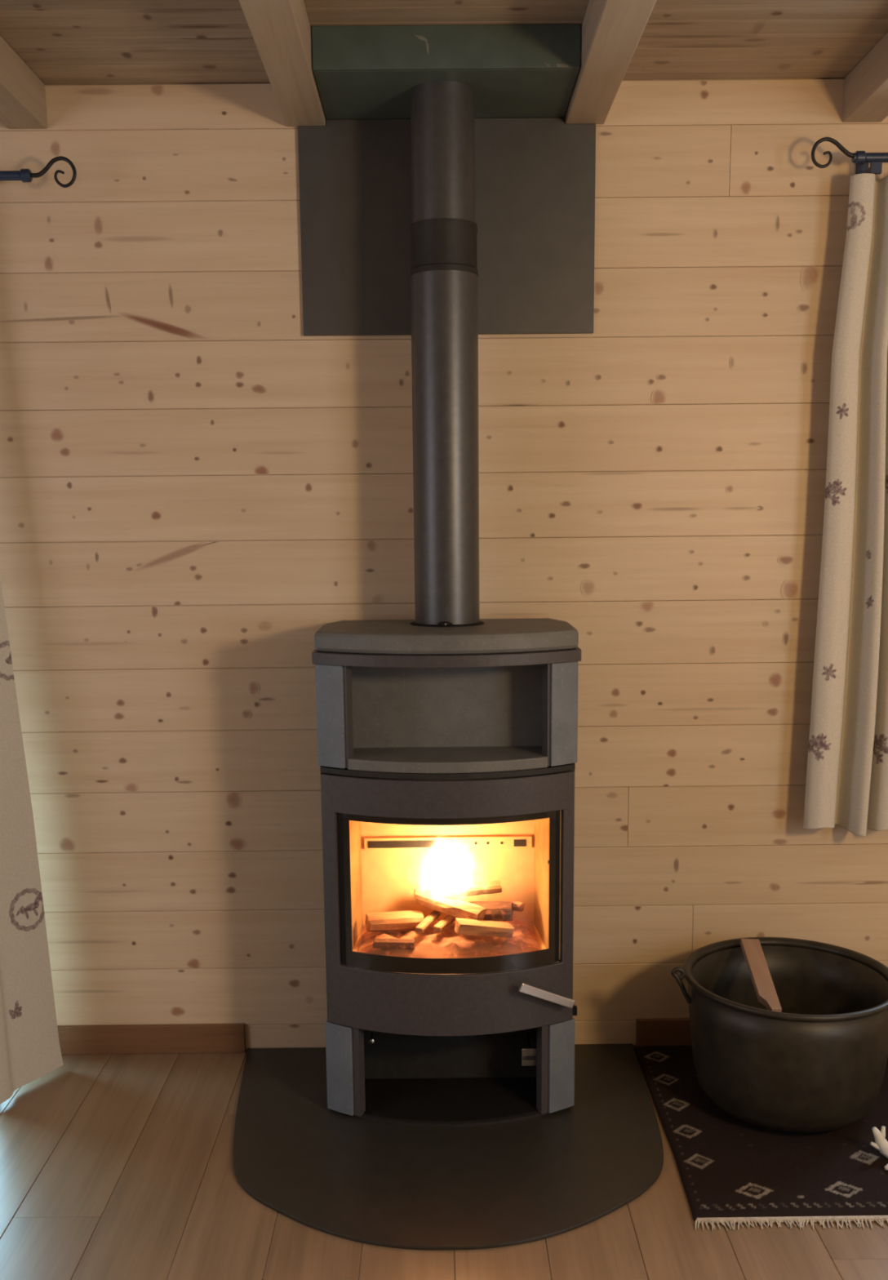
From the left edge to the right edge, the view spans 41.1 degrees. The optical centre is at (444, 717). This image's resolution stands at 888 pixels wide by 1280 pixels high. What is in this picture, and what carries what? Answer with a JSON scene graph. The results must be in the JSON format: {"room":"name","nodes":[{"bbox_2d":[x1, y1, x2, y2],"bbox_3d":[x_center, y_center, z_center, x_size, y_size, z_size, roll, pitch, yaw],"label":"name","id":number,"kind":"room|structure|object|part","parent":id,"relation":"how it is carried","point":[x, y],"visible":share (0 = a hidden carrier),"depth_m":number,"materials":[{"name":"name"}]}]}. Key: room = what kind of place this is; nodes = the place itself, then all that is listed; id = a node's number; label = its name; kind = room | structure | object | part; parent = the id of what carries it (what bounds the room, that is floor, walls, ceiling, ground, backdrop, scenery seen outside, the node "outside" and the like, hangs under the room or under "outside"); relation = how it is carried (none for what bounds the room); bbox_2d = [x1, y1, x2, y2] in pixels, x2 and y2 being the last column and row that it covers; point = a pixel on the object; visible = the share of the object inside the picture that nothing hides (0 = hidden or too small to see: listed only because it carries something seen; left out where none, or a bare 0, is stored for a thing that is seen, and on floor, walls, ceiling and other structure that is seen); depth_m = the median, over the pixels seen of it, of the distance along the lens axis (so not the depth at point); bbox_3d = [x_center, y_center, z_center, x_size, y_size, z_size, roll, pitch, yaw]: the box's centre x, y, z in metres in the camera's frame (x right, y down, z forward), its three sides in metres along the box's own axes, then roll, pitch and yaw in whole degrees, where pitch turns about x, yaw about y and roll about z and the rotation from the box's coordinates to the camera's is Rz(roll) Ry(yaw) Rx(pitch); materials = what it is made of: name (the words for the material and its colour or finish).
{"room":"cabin living room","nodes":[
{"label":"cabin living room","id":0,"kind":"room"},
{"bbox_2d":[0,77,887,1050],"bbox_3d":[-0.019,-0.357,3.042,5.400,2.537,0.122,-1,10,0],"label":"wall","id":1,"kind":"structure","parent":0,"point":[195,484],"depth_m":2.96,"materials":[{"name":"brown wood"}]},
{"bbox_2d":[0,155,76,187],"bbox_3d":[-1.386,-1.240,2.765,1.082,0.101,0.114,-1,10,0],"label":"curtain rod","id":2,"kind":"object","parent":1,"relation":"attached to","point":[23,175],"visible":1,"depth_m":2.72,"materials":[{"name":"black metal"}]},
{"bbox_2d":[0,577,63,1104],"bbox_3d":[-1.114,-0.142,2.803,0.224,2.166,0.212,-1,10,0],"label":"curtain","id":3,"kind":"object","parent":2,"relation":"hanging from","point":[30,1048],"visible":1,"depth_m":2.95,"materials":[{"name":"fabric"}]},
{"bbox_2d":[57,1023,245,1054],"bbox_3d":[-0.828,0.862,3.176,0.588,0.079,0.013,-1,10,0],"label":"baseboard","id":4,"kind":"structure","parent":1,"relation":"attached to","point":[191,1037],"depth_m":3.17,"materials":[{"name":"brown wood"}]},
{"bbox_2d":[297,117,595,336],"bbox_3d":[0.009,-1.173,2.838,0.704,0.489,0.010,-1,10,0],"label":"shield","id":5,"kind":"object","parent":1,"relation":"attached to","point":[535,177],"visible":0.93,"depth_m":2.83,"materials":[{"name":"grey metal"}]},
{"bbox_2d":[635,1017,692,1046],"bbox_3d":[1.605,0.837,3.188,2.175,0.079,0.013,-1,10,0],"label":"baseboard","id":6,"kind":"structure","parent":1,"relation":"attached to","point":[670,1031],"depth_m":3.18,"materials":[{"name":"brown wood"}]},
{"bbox_2d":[811,137,887,174],"bbox_3d":[1.384,-1.295,2.775,1.077,0.105,0.114,-1,10,0],"label":"curtain rod","id":7,"kind":"object","parent":1,"relation":"attached to","point":[862,159],"visible":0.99,"depth_m":2.73,"materials":[{"name":"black metal"}]},
{"bbox_2d":[803,173,887,835],"bbox_3d":[1.124,-0.487,2.896,0.437,1.572,0.111,-1,10,0],"label":"curtain","id":8,"kind":"object","parent":7,"relation":"hanging from","point":[846,784],"visible":1,"depth_m":2.89,"materials":[{"name":"fabric"}]},
{"bbox_2d":[0,1045,887,1279],"bbox_3d":[0.021,1.599,-0.683,5.400,0.100,8.120,-1,10,0],"label":"floor","id":9,"kind":"structure","parent":0,"point":[113,1166],"depth_m":2.40,"materials":[{"name":"brown wood"}]},
{"bbox_2d":[232,1044,663,1250],"bbox_3d":[-0.008,0.962,2.751,1.037,0.008,0.892,-1,10,0],"label":"plate","id":10,"kind":"object","parent":9,"relation":"on","point":[323,1169],"visible":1,"depth_m":2.62,"materials":[{"name":"metal"}]},
{"bbox_2d":[311,617,581,1127],"bbox_3d":[0.011,0.357,2.841,0.605,1.154,0.418,-1,10,0],"label":"wood stove","id":11,"kind":"object","parent":10,"relation":"on","point":[446,756],"visible":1,"depth_m":2.76,"materials":[{"name":"metal"}]},
{"bbox_3d":[-0.277,0.382,2.905,0.010,1.073,0.275,-1,10,0],"label":"panel","id":12,"kind":"part","parent":11,"relation":"part of","materials":[{"name":"metal"}]},
{"bbox_3d":[-0.251,-0.005,2.673,0.073,0.233,0.027,5,11,30],"label":"stone panel","id":13,"kind":"part","parent":11,"relation":"part of","materials":[{"name":"grey stone"}]},
{"bbox_3d":[-0.243,0.830,2.814,0.073,0.221,0.027,5,11,30],"label":"stone panel","id":14,"kind":"part","parent":11,"relation":"part of","materials":[{"name":"grey stone"}]},
{"bbox_3d":[-0.176,0.777,2.911,0.014,0.014,0.096,-1,10,0],"label":"knob","id":15,"kind":"part","parent":11,"relation":"part of","materials":[{"name":"metal"}]},
{"bbox_3d":[0.005,-0.154,2.759,0.605,0.026,0.399,-1,10,0],"label":"rim plate","id":16,"kind":"part","parent":11,"relation":"part of","materials":[{"name":"black metal"}]},
{"bbox_2d":[409,80,484,626],"bbox_3d":[0.002,-0.804,2.718,0.176,1.178,0.178,-1,10,0],"label":"flue pipe","id":17,"kind":"object","parent":11,"relation":"on","point":[444,271],"visible":1,"depth_m":2.66,"materials":[{"name":"grey metal"}]},
{"bbox_2d":[347,746,547,773],"bbox_3d":[0.008,0.096,2.701,0.451,0.026,0.182,-1,10,0],"label":"niche shelf","id":18,"kind":"object","parent":11,"relation":"attached to","point":[361,759],"depth_m":2.65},
{"bbox_3d":[0.012,0.426,2.713,0.579,0.598,0.106,-1,10,0],"label":"door","id":19,"kind":"part","parent":11,"relation":"part of","materials":[{"name":"black metal"}]},
{"bbox_3d":[0.008,0.100,2.798,0.582,0.012,0.372,-1,10,0],"label":"divider plate","id":20,"kind":"part","parent":11,"relation":"part of","materials":[{"name":"metal"}]},
{"bbox_2d":[359,917,539,958],"bbox_3d":[0.012,0.530,2.878,0.428,0.034,0.243,-1,10,0],"label":"embers","id":21,"kind":"object","parent":11,"relation":"on","point":[447,944],"visible":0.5,"depth_m":2.81},
{"bbox_2d":[364,910,423,932],"bbox_3d":[-0.120,0.498,2.881,0.140,0.044,0.054,-3,10,-12],"label":"log","id":22,"kind":"object","parent":21,"relation":"on","point":[397,920],"visible":0.94,"depth_m":2.86,"materials":[{"name":"brown wood"}]},
{"bbox_2d":[373,938,415,949],"bbox_3d":[-0.117,0.531,2.784,0.100,0.024,0.035,-1,10,0],"label":"log","id":23,"kind":"object","parent":21,"relation":"on","point":[402,944],"visible":1,"depth_m":2.77,"materials":[{"name":"brown wood"}]},
{"bbox_2d":[414,910,441,933],"bbox_3d":[-0.037,0.494,2.873,0.022,0.022,0.134,3,10,20],"label":"stick","id":24,"kind":"object","parent":21,"relation":"on","point":[429,919],"visible":0.95,"depth_m":2.85,"materials":[{"name":"wood"}]},
{"bbox_2d":[433,914,457,933],"bbox_3d":[0.004,0.498,2.873,0.018,0.024,0.131,3,10,20],"label":"stick","id":25,"kind":"object","parent":21,"relation":"on","point":[448,920],"visible":0.9,"depth_m":2.85,"materials":[{"name":"brown wood"}]},
{"bbox_2d":[454,918,514,937],"bbox_3d":[0.095,0.499,2.798,0.137,0.047,0.056,-2,10,-9],"label":"log","id":26,"kind":"object","parent":21,"relation":"on","point":[463,926],"visible":1,"depth_m":2.78,"materials":[{"name":"brown wood"}]},
{"bbox_2d":[415,890,486,919],"bbox_3d":[0.015,0.460,2.877,0.184,0.051,0.048,6,12,34],"label":"log","id":27,"kind":"object","parent":26,"relation":"on","point":[437,901],"visible":0.94,"depth_m":2.86,"materials":[{"name":"brown wood"}]},
{"bbox_2d":[413,887,453,898],"bbox_3d":[-0.025,0.440,2.942,0.103,0.040,0.034,-1,10,-4],"label":"log","id":28,"kind":"object","parent":27,"relation":"on","point":[416,890],"visible":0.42,"depth_m":2.93,"materials":[{"name":"brown wood"}]},
{"bbox_2d":[442,880,502,897],"bbox_3d":[0.069,0.423,2.906,0.145,0.029,0.041,-2,10,-9],"label":"log","id":29,"kind":"object","parent":27,"relation":"on","point":[494,886],"visible":1,"depth_m":2.89,"materials":[{"name":"brown wood"}]},
{"bbox_2d":[468,901,513,921],"bbox_3d":[0.114,0.474,2.894,0.111,0.054,0.052,1,10,11],"label":"log","id":30,"kind":"object","parent":21,"relation":"on","point":[502,911],"visible":0.7,"depth_m":2.87,"materials":[{"name":"brown wood"}]},
{"bbox_2d":[509,901,524,911],"bbox_3d":[0.175,0.462,2.899,0.041,0.024,0.028,6,11,32],"label":"chunk","id":31,"kind":"object","parent":30,"relation":"on","point":[517,905],"visible":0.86,"depth_m":2.89,"materials":[{"name":"brown wood"}]},
{"bbox_3d":[0.016,0.921,2.947,0.576,0.008,0.376,-1,10,0],"label":"plate","id":32,"kind":"part","parent":11,"relation":"part of","materials":[{"name":"metal"}]},
{"bbox_3d":[0.208,0.804,2.905,0.008,0.008,0.121,-1,10,0],"label":"lever rod","id":33,"kind":"part","parent":11,"relation":"part of","materials":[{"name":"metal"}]},
{"bbox_3d":[0.209,0.815,2.842,0.044,0.044,0.006,-1,10,0],"label":"air lever","id":34,"kind":"part","parent":11,"relation":"part of","materials":[{"name":"metal"}]},
{"bbox_3d":[0.235,0.636,2.709,0.142,0.081,0.010,-4,10,-22],"label":"handle","id":35,"kind":"part","parent":11,"relation":"part of","materials":[{"name":"metal"}]},
{"bbox_3d":[0.274,0.825,2.817,0.073,0.221,0.027,-6,11,-31],"label":"stone panel","id":36,"kind":"part","parent":11,"relation":"part of","materials":[{"name":"grey stone"}]},
{"bbox_3d":[0.266,-0.010,2.675,0.073,0.233,0.027,-6,11,-31],"label":"stone panel","id":37,"kind":"part","parent":11,"relation":"part of","materials":[{"name":"grey stone"}]},
{"bbox_3d":[0.298,0.376,2.908,0.010,1.073,0.275,-1,10,0],"label":"panel","id":38,"kind":"part","parent":11,"relation":"part of","materials":[{"name":"metal"}]},
{"bbox_2d":[634,1045,887,1231],"bbox_3d":[0.918,0.947,2.771,0.837,0.012,0.824,-1,10,0],"label":"rug","id":39,"kind":"object","parent":9,"relation":"on","point":[732,1170],"visible":0.64,"depth_m":2.60,"materials":[{"name":"black fabric"}]},
{"bbox_2d":[671,937,887,1133],"bbox_3d":[0.820,0.756,2.826,0.496,0.346,0.496,5,11,28],"label":"cauldron","id":40,"kind":"object","parent":39,"relation":"on","point":[818,1064],"visible":0.97,"depth_m":2.67,"materials":[{"name":"metal"}]},
{"bbox_2d":[740,938,782,1012],"bbox_3d":[0.758,0.617,2.836,0.045,0.070,0.317,0,10,5],"label":"board","id":41,"kind":"object","parent":40,"relation":"in","point":[752,949],"visible":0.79,"depth_m":2.83,"materials":[{"name":"brown wood"}]},
{"bbox_2d":[870,1126,887,1170],"bbox_3d":[0.974,0.942,2.580,0.066,0.092,0.065,-4,10,-17],"label":"ornament","id":42,"kind":"object","parent":39,"relation":"on","point":[882,1144],"visible":1,"depth_m":2.59,"materials":[{"name":"ceramic"}]},
{"bbox_3d":[0.970,0.940,2.597,0.066,0.091,0.027,-1,10,0],"label":"stem","id":43,"kind":"part","parent":42,"relation":"part of","materials":[{"name":"white ceramic"}]},
{"bbox_2d":[0,0,887,84],"bbox_3d":[-0.004,-0.882,-1.158,5.400,0.100,8.011,-1,10,0],"label":"ceiling","id":44,"kind":"structure","parent":0,"point":[62,42],"depth_m":2.51,"materials":[{"name":"brown wood"}]},
{"bbox_2d":[0,35,47,128],"bbox_3d":[-0.957,-0.772,-1.152,0.093,0.098,7.999,-1,10,0],"label":"ceiling beam","id":45,"kind":"structure","parent":44,"relation":"attached to","point":[23,105],"depth_m":2.65,"materials":[{"name":"brown wood"}]},
{"bbox_2d":[239,0,325,126],"bbox_3d":[-0.299,-0.779,-1.149,0.093,0.098,7.999,-1,10,0],"label":"ceiling beam","id":46,"kind":"structure","parent":44,"relation":"attached to","point":[281,31],"depth_m":2.38,"materials":[{"name":"brown wood"}]},
{"bbox_2d":[311,23,581,119],"bbox_3d":[0.004,-1.430,2.635,0.562,0.084,0.325,-1,10,0],"label":"box","id":47,"kind":"object","parent":44,"relation":"attached to","point":[361,72],"visible":0.97,"depth_m":2.48,"materials":[{"name":"metal"}]},
{"bbox_2d":[564,0,656,124],"bbox_3d":[0.359,-0.786,-1.145,0.093,0.098,7.999,-1,10,0],"label":"ceiling beam","id":48,"kind":"structure","parent":44,"relation":"attached to","point":[612,30],"depth_m":2.40,"materials":[{"name":"brown wood"}]},
{"bbox_2d":[843,31,887,122],"bbox_3d":[1.018,-0.793,-1.142,0.093,0.098,7.999,-1,10,0],"label":"ceiling beam","id":49,"kind":"structure","parent":44,"relation":"attached to","point":[866,86],"depth_m":2.67,"materials":[{"name":"brown wood"}]}
]}

